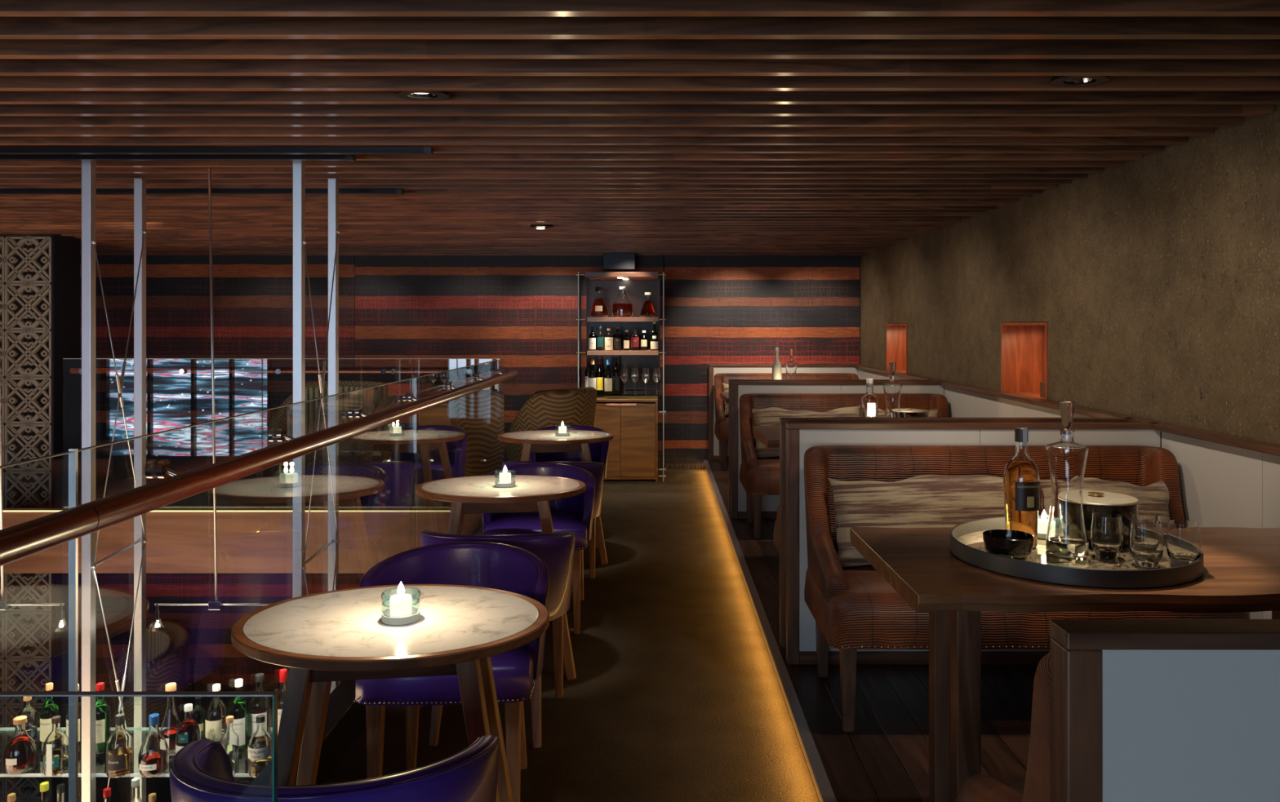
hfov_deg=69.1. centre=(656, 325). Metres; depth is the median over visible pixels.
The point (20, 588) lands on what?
wall
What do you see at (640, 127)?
ceiling
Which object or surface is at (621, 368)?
wine glass
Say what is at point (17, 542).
handrail
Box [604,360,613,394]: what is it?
liquor bottle
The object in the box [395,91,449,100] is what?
recessed light
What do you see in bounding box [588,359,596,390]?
liquor bottle
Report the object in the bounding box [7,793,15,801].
liquor bottle
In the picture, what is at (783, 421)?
trim
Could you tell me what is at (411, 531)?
glass balustrade
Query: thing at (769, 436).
table
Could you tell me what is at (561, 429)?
candle
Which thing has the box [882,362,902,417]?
glass decanter
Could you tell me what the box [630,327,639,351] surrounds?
liquor bottle
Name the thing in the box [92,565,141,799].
cable
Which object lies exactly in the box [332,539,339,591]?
cable
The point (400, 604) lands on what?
candle
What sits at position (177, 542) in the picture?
floor edge
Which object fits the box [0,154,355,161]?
track rail
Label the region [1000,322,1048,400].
wall niche
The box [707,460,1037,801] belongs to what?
floor
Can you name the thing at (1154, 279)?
wall
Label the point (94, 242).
cable
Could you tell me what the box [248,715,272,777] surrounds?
liquor bottle
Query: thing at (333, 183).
post
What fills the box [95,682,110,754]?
liquor bottle
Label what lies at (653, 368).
wine glass
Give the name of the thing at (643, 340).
liquor bottle
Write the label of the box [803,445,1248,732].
bench
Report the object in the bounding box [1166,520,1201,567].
tumbler
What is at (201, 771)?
tub chair
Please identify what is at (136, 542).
rod
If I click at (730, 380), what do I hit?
trim
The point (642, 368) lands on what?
wine glass
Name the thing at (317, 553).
rod
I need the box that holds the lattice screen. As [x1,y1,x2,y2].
[0,235,79,801]
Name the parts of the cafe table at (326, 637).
leg, leg, leg, leg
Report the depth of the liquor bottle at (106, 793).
3.95 m
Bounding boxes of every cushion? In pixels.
[722,382,728,417]
[751,405,861,458]
[827,474,1004,567]
[878,408,938,417]
[1040,477,1169,528]
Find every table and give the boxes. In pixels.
[231,584,549,801]
[415,475,586,680]
[497,430,613,564]
[720,392,728,404]
[752,426,779,448]
[849,527,1279,801]
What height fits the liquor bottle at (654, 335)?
0.268 m
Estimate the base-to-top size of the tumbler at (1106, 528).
0.104 m
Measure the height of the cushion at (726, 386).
0.322 m
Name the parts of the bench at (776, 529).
backrest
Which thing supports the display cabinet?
on the floor at (675, 695)
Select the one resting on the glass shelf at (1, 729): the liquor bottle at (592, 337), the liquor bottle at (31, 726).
the liquor bottle at (31, 726)
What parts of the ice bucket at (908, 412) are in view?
lid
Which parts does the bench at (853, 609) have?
leg, leg, nailhead trim, backrest, seat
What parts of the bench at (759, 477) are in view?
leg, leg, seat, backrest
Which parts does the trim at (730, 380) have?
post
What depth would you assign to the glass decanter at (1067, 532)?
2.32 m
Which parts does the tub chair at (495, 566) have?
leg, leg, nailhead trim, seat, backrest, leg, leg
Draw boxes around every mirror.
[586,280,659,389]
[955,528,1174,569]
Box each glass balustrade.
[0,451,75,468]
[0,691,277,801]
[78,377,416,551]
[414,361,489,548]
[489,359,503,472]
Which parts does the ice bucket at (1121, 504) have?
knob, lid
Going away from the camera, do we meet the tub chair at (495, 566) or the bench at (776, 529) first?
the tub chair at (495, 566)
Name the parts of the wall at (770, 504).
post, rail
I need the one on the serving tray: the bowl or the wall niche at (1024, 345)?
the bowl
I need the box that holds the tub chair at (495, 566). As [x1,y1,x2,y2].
[353,542,549,801]
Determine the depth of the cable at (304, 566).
3.86 m
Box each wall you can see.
[0,255,806,763]
[708,364,857,461]
[730,381,943,519]
[786,422,1160,665]
[857,368,1279,619]
[859,104,1279,448]
[1049,619,1279,801]
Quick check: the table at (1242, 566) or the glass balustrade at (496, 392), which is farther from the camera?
the glass balustrade at (496, 392)
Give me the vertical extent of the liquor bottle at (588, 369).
0.311 m
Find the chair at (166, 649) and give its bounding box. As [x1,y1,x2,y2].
[95,621,190,773]
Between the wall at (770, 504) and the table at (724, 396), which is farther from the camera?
the table at (724, 396)
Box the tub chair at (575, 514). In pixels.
[481,462,595,634]
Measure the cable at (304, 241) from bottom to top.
1.340 m
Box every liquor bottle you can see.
[3,715,36,775]
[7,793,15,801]
[17,697,37,742]
[40,682,58,751]
[40,782,48,801]
[43,715,68,777]
[56,783,64,801]
[66,684,81,751]
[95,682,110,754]
[102,787,111,801]
[106,713,133,778]
[130,777,144,801]
[137,713,169,777]
[148,793,156,801]
[160,683,180,754]
[175,703,200,754]
[191,697,205,739]
[205,684,227,742]
[220,715,239,774]
[228,679,248,752]
[248,673,271,741]
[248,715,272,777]
[277,669,287,734]
[584,358,590,387]
[588,327,596,351]
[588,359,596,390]
[590,287,608,317]
[595,359,603,392]
[596,325,604,351]
[604,328,613,351]
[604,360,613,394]
[612,286,633,317]
[613,326,621,351]
[613,357,620,393]
[622,330,630,351]
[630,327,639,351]
[640,292,655,317]
[640,330,648,351]
[649,321,658,351]
[772,347,782,379]
[861,378,878,417]
[1003,427,1039,548]
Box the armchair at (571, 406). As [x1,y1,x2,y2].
[505,386,596,462]
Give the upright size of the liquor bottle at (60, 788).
0.344 m
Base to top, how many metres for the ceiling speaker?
0.157 m
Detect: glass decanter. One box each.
[785,349,797,379]
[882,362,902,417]
[1045,401,1088,556]
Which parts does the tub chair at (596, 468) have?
backrest, leg, leg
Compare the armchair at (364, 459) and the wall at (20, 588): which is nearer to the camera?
the armchair at (364, 459)
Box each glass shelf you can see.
[0,728,272,777]
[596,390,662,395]
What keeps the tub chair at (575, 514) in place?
on the floor at (675, 695)
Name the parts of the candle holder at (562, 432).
glass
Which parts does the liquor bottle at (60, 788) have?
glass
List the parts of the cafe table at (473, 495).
leg, leg, leg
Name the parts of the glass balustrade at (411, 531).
pane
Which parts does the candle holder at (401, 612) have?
glass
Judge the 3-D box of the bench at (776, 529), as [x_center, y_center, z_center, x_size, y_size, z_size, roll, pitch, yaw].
[1.245,0.889,4.176,1.385,0.859,0.628,0,0,0]
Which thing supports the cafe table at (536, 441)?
on the floor at (675, 695)
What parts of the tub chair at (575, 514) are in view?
seat, backrest, leg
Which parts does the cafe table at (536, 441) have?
leg, leg, leg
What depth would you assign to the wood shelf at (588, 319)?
8.36 m
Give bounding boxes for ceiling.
[0,0,1279,255]
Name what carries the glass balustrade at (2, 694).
on the floor at (675, 695)
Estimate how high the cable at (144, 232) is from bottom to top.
1.430 m
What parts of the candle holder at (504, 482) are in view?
glass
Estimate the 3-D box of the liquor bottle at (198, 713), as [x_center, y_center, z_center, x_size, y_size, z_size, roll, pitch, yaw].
[-2.042,1.752,4.142,0.064,0.226,0.064,0,0,0]
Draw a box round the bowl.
[982,529,1034,560]
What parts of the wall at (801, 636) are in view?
post, rail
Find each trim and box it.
[2,510,408,511]
[251,533,483,786]
[703,460,836,801]
[728,379,934,514]
[779,417,1132,648]
[854,364,1279,456]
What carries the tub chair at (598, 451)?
on the floor at (675, 695)
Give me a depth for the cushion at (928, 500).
3.28 m
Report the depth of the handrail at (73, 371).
6.52 m
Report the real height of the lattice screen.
4.688 m
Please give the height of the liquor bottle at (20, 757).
0.220 m
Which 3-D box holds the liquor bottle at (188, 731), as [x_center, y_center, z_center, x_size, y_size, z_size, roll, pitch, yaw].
[-2.001,1.743,3.970,0.095,0.243,0.096,0,0,0]
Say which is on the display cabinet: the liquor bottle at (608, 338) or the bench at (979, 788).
the liquor bottle at (608, 338)
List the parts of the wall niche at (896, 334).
panel, sill, panel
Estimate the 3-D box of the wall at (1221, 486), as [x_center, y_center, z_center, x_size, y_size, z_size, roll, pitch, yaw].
[1.981,0.834,4.030,0.038,0.858,10.058,0,0,0]
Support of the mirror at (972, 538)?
attached to the serving tray
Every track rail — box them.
[0,146,433,155]
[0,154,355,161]
[0,188,404,195]
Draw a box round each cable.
[92,240,145,537]
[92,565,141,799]
[93,230,146,563]
[105,539,146,801]
[302,240,338,537]
[302,565,308,595]
[303,230,339,563]
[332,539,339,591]
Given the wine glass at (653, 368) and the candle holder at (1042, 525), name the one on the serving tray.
the candle holder at (1042, 525)
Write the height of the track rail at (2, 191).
0.026 m
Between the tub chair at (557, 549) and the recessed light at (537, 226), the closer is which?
the tub chair at (557, 549)
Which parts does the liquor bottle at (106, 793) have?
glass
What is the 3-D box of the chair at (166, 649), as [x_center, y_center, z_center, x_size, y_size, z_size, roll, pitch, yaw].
[-4.704,3.334,8.427,0.841,0.982,1.423,0,0,-30]
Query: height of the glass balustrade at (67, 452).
1.113 m
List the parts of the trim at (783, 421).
post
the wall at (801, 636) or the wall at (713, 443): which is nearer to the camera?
the wall at (801, 636)
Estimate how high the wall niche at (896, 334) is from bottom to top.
0.419 m
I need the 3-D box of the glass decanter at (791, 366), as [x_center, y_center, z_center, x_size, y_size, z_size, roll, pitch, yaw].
[1.125,0.390,7.750,0.102,0.388,0.102,0,0,0]
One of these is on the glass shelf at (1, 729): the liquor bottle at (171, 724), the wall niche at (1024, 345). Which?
the liquor bottle at (171, 724)
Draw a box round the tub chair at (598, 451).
[528,425,608,481]
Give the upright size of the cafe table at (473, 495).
0.744 m
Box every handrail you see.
[0,368,518,566]
[69,368,456,373]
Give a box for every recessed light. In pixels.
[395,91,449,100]
[529,224,553,229]
[1049,75,1110,87]
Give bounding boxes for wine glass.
[620,368,628,394]
[631,368,639,394]
[641,368,649,394]
[652,368,660,394]
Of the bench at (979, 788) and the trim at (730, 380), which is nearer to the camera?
the bench at (979, 788)
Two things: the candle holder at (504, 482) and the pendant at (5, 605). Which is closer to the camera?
the candle holder at (504, 482)
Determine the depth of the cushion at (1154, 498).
3.31 m
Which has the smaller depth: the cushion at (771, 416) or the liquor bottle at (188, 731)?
the liquor bottle at (188, 731)
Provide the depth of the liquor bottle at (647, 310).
8.47 m
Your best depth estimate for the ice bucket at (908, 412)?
5.04 m
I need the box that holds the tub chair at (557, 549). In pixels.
[419,529,575,748]
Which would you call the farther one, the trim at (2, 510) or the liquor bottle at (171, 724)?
the trim at (2, 510)
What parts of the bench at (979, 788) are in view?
seat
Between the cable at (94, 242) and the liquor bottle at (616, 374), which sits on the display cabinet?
the liquor bottle at (616, 374)
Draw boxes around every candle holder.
[381,582,420,626]
[494,466,515,488]
[555,422,569,436]
[1037,510,1048,539]
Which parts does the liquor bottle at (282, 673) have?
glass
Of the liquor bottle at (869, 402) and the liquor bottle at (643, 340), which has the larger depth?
the liquor bottle at (643, 340)
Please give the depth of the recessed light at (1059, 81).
2.62 m
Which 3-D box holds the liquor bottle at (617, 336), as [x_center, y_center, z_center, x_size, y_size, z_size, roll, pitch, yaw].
[-0.356,0.118,8.500,0.073,0.217,0.074,0,0,0]
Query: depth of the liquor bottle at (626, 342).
8.48 m
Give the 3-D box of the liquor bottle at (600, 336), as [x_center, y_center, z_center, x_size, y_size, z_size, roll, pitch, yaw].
[-0.512,0.113,8.500,0.073,0.226,0.073,0,0,0]
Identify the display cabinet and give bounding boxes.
[576,271,666,481]
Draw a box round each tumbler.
[1090,512,1123,559]
[1128,511,1160,537]
[1128,519,1163,568]
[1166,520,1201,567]
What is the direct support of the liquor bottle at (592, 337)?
on the display cabinet
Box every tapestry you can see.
[31,573,364,753]
[80,255,355,470]
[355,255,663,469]
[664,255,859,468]
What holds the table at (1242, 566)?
on the floor at (886, 758)
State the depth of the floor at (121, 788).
8.66 m
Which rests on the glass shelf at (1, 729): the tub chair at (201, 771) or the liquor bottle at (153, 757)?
the liquor bottle at (153, 757)
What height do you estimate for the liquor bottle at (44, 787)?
0.326 m
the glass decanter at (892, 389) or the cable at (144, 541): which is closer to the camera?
the cable at (144, 541)
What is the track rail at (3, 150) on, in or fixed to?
attached to the ceiling
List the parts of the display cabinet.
glass, door, handle, handle, door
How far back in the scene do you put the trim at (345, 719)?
3.02 m
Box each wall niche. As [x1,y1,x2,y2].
[886,323,907,373]
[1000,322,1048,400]
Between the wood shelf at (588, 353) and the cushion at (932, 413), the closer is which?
the cushion at (932, 413)
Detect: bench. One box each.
[714,373,858,471]
[739,393,948,539]
[773,505,779,553]
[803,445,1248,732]
[954,652,1049,801]
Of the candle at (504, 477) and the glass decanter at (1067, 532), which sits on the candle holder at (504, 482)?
the candle at (504, 477)
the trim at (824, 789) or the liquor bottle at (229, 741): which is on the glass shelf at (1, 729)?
the liquor bottle at (229, 741)
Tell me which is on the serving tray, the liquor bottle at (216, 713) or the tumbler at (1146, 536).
the tumbler at (1146, 536)
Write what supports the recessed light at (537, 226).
in the ceiling
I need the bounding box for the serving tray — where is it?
[950,516,1203,589]
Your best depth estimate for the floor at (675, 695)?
3.70 m
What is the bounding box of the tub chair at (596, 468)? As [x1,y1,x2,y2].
[502,461,604,600]
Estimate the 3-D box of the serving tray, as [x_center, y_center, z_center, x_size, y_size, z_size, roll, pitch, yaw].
[1.045,0.562,2.345,0.580,0.043,0.580,0,0,0]
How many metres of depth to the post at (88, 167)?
3.83 m
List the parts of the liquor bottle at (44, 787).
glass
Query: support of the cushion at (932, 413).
on the bench at (759, 477)
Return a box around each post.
[81,160,95,801]
[133,177,146,801]
[293,160,305,598]
[328,177,338,693]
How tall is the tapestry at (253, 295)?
2.122 m
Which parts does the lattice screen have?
frame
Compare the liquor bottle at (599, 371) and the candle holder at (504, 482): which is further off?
the liquor bottle at (599, 371)
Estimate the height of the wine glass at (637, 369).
0.235 m
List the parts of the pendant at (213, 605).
lamp shade, stem, arm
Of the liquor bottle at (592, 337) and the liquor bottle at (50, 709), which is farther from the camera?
the liquor bottle at (592, 337)
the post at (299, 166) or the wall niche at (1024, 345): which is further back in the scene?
the wall niche at (1024, 345)
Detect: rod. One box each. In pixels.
[95,541,138,566]
[305,541,333,564]
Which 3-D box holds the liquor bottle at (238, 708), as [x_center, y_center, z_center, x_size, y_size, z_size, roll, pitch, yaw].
[-1.839,1.712,4.090,0.080,0.305,0.080,0,0,0]
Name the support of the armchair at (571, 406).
on the floor at (675, 695)
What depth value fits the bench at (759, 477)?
6.19 m
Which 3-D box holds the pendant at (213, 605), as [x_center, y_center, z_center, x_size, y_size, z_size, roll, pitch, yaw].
[-1.905,0.316,4.020,0.570,1.999,0.060,0,0,0]
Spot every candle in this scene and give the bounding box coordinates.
[389,594,412,615]
[498,472,511,483]
[558,426,566,433]
[1037,519,1048,533]
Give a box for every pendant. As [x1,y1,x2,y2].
[0,366,68,631]
[149,167,273,631]
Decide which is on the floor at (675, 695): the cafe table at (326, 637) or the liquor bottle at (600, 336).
the cafe table at (326, 637)
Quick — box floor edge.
[0,508,408,573]
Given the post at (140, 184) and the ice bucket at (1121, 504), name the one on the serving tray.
the ice bucket at (1121, 504)
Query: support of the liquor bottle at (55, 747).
on the glass shelf at (1, 729)
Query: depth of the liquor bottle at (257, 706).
4.12 m
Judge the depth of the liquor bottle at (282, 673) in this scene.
4.08 m
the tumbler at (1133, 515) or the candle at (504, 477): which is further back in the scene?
the candle at (504, 477)
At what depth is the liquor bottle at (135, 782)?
4.00 m
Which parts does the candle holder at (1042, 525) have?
glass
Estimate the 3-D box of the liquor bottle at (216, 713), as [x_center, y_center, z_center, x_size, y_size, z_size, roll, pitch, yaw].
[-1.962,1.733,4.141,0.090,0.263,0.091,0,0,0]
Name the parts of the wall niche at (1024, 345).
panel, sill, panel, panel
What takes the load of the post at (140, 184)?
hanging from the ceiling
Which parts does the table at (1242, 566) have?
leg, leg, leg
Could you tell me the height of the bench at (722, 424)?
0.859 m
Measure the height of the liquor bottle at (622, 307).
0.280 m
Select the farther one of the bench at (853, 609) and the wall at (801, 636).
the wall at (801, 636)
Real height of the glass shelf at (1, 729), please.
0.013 m
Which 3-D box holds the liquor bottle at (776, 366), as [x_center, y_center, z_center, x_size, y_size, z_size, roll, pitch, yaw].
[1.005,0.383,7.750,0.080,0.401,0.080,0,0,0]
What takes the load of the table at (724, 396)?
on the floor at (886, 758)
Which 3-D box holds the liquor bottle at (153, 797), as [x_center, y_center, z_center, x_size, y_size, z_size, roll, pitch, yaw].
[-2.149,2.151,3.960,0.072,0.303,0.072,0,0,0]
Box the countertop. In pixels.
[595,395,657,402]
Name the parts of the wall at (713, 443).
post, rail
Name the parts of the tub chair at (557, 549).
leg, backrest, leg, leg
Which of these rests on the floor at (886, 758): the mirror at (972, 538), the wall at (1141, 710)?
the wall at (1141, 710)
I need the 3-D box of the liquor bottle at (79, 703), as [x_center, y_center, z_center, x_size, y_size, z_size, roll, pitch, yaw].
[-2.556,1.722,4.085,0.068,0.285,0.068,0,0,0]
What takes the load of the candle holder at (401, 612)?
on the cafe table at (326, 637)
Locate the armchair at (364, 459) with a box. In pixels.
[265,381,398,496]
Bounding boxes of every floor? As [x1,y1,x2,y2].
[0,763,819,801]
[10,468,819,801]
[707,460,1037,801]
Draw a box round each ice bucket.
[899,408,928,417]
[1083,490,1138,546]
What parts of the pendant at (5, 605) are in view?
stem, arm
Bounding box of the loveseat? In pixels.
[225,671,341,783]
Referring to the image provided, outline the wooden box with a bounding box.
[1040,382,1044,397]
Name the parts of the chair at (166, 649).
leg, seat, backrest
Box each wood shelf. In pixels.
[586,317,658,322]
[586,349,658,355]
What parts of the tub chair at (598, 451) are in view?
seat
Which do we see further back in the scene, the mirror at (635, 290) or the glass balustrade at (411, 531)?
the mirror at (635, 290)
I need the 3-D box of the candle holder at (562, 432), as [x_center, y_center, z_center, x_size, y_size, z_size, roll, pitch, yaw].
[-0.566,0.619,5.600,0.085,0.087,0.085,0,0,0]
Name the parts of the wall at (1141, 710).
post, padded panel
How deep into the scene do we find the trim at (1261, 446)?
3.86 m
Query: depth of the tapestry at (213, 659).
9.10 m
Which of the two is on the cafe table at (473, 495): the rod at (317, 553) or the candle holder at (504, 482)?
the candle holder at (504, 482)
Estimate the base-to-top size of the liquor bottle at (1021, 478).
0.309 m
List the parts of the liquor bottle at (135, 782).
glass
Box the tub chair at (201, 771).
[168,735,500,801]
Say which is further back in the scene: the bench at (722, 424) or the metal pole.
the bench at (722, 424)
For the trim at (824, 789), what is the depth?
3.51 m
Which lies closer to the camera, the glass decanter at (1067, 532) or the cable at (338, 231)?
the glass decanter at (1067, 532)
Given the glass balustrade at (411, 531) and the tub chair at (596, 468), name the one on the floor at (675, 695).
the tub chair at (596, 468)
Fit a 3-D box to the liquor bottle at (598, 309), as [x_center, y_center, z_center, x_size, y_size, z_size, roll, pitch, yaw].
[-0.525,-0.215,8.500,0.165,0.277,0.100,0,0,0]
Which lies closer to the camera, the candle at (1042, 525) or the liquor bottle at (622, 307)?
the candle at (1042, 525)
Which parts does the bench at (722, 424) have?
leg, seat, leg, backrest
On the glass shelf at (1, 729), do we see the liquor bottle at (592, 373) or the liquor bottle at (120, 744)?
the liquor bottle at (120, 744)
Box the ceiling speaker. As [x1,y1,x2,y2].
[603,253,635,271]
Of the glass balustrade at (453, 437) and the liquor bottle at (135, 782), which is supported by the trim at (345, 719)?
the glass balustrade at (453, 437)

